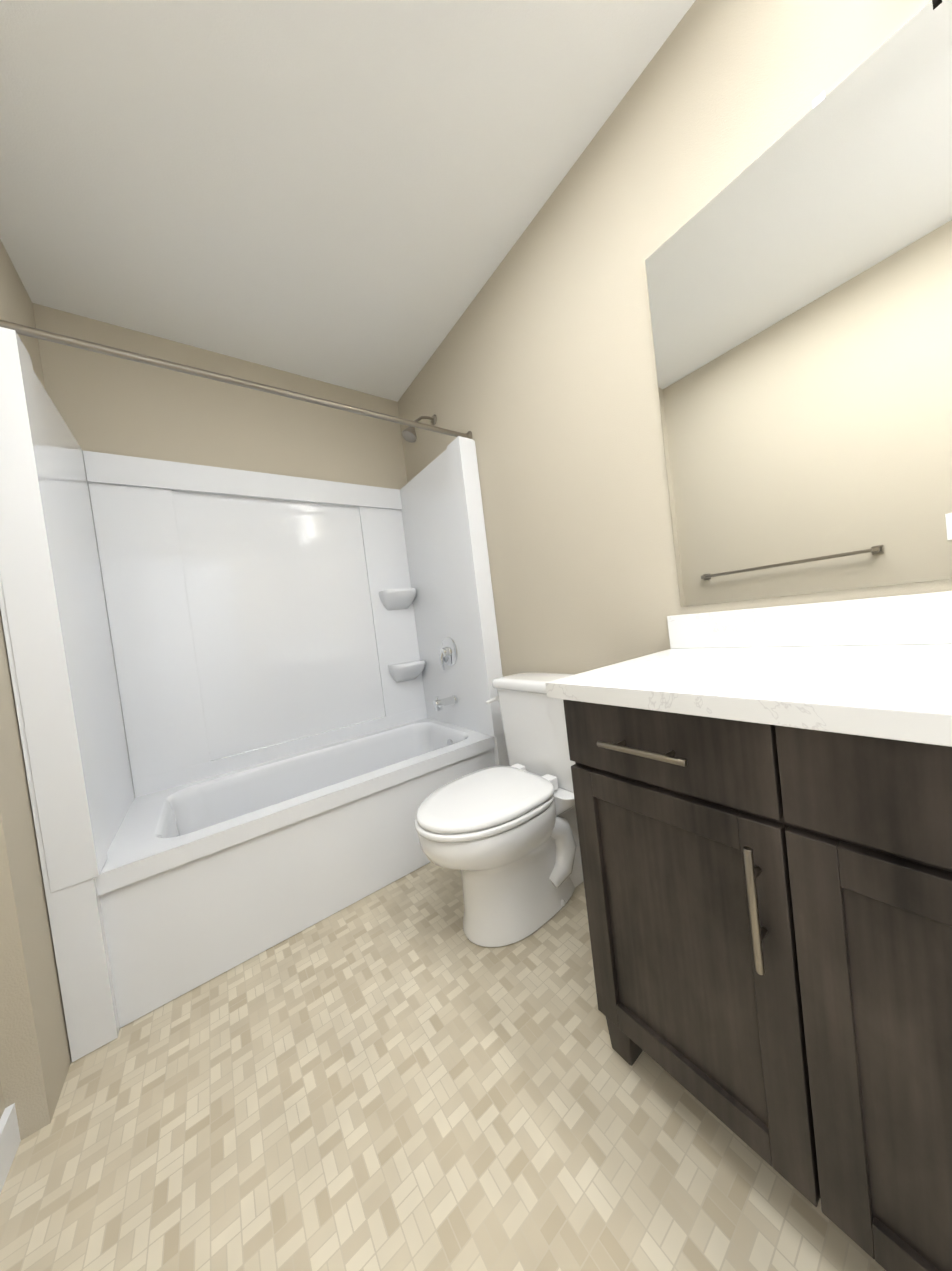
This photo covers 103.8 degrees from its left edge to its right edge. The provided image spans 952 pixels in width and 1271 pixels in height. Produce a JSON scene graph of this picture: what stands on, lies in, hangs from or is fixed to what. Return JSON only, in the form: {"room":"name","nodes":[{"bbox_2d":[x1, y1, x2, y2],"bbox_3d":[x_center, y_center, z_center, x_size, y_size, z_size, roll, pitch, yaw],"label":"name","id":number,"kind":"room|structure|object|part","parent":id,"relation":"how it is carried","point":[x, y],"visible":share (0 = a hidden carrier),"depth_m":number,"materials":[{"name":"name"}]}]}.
{"room":"bathroom","nodes":[
{"label":"bathroom","id":0,"kind":"room"},
{"bbox_2d":[0,239,71,1139],"bbox_3d":[-0.752,-0.155,0.181,0.169,2.435,3.116,-8,2,-36],"label":"wall","id":1,"kind":"structure","parent":0,"point":[35,1058],"depth_m":0.84,"materials":[{"name":"beige paint"}]},
{"bbox_2d":[0,1103,20,1192],"bbox_3d":[-0.597,1.008,0.254,0.013,0.085,1.325,-8,2,-36],"label":"baseboard","id":2,"kind":"structure","parent":1,"relation":"attached to","point":[10,1140],"depth_m":0.75,"materials":[{"name":"white wood"}]},
{"bbox_2d":[32,303,407,489],"bbox_3d":[-1.027,-0.176,1.974,1.824,2.435,0.113,-8,2,-36],"label":"wall","id":3,"kind":"structure","parent":0,"point":[104,403],"depth_m":1.77,"materials":[{"name":"beige paint"}]},
{"bbox_2d":[0,0,694,401],"bbox_3d":[-0.237,-1.504,0.626,1.824,0.094,3.342,-8,2,-36],"label":"ceiling","id":4,"kind":"structure","parent":0,"point":[352,194],"depth_m":1.11,"materials":[{"name":"white paint"}]},
{"bbox_2d":[0,862,885,1270],"bbox_3d":[0.063,1.006,0.701,1.824,0.094,3.342,-8,2,-36],"label":"floor","id":5,"kind":"structure","parent":0,"point":[404,1074],"depth_m":0.74,"materials":[{"name":"beige tile"}]},
{"bbox_2d":[0,327,509,1061],"bbox_3d":[-0.723,0.089,1.655,1.536,1.852,0.728,-8,2,-36],"label":"bathtub","id":6,"kind":"object","parent":5,"relation":"on","point":[242,739],"depth_m":1.56,"materials":[{"name":"white plastic"}]},
{"bbox_2d":[433,695,457,710],"bbox_3d":[-0.165,0.352,1.995,0.131,0.074,0.049,-8,2,-36],"label":"tub spout","id":7,"kind":"object","parent":6,"relation":"attached to","point":[440,703],"visible":0.98,"depth_m":1.97,"materials":[{"name":"silver metal"}]},
{"bbox_3d":[-0.168,0.098,2.008,0.062,0.176,0.160,-8,2,-36],"label":"tub valve handle","id":8,"kind":"part","parent":6,"relation":"part of","materials":[{"name":"silver metal"}]},
{"bbox_2d":[414,671,583,946],"bbox_3d":[0.110,0.556,1.300,0.694,0.748,0.468,-8,2,-36],"label":"toilet","id":9,"kind":"object","parent":5,"relation":"on","point":[504,840],"visible":0.88,"depth_m":1.19,"materials":[{"name":"white ceramic"}]},
{"bbox_2d":[546,691,951,1270],"bbox_3d":[0.880,0.466,0.343,0.574,0.802,1.530,-8,2,-36],"label":"bathroom vanity","id":10,"kind":"object","parent":5,"relation":"on","point":[763,801],"depth_m":0.52,"materials":[{"name":"brown wood"}]},
{"bbox_2d":[545,643,951,730],"bbox_3d":[0.829,0.051,0.343,0.561,0.033,1.552,-8,2,-36],"label":"countertop","id":11,"kind":"structure","parent":10,"relation":"on","point":[883,684],"depth_m":0.59,"materials":[{"name":"white stone"}]},
{"bbox_2d":[398,0,951,675],"bbox_3d":[0.630,-0.348,1.114,0.121,2.435,3.229,-8,2,-36],"label":"wall","id":12,"kind":"structure","parent":0,"point":[799,277],"depth_m":0.93,"materials":[{"name":"beige paint"}]},
{"bbox_2d":[0,320,471,438],"bbox_3d":[-0.654,-0.879,1.371,1.545,0.056,0.056,-8,2,-36],"label":"shower curtain rod","id":13,"kind":"object","parent":12,"relation":"attached to","point":[24,330],"visible":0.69,"depth_m":1.20,"materials":[{"name":"silver metal"}]},
{"bbox_2d":[402,414,436,442],"bbox_3d":[-0.304,-1.113,1.989,0.208,0.169,0.079,-8,2,-36],"label":"shower head","id":14,"kind":"object","parent":12,"relation":"attached to","point":[409,434],"visible":0.81,"depth_m":1.96},
{"bbox_2d":[667,591,951,646],"bbox_3d":[1.039,-0.045,0.499,0.019,0.099,1.552,-8,2,-36],"label":"backsplash","id":15,"kind":"structure","parent":0,"relation":"attached to","point":[926,617],"depth_m":0.84,"materials":[{"name":"white stone"}]}
]}

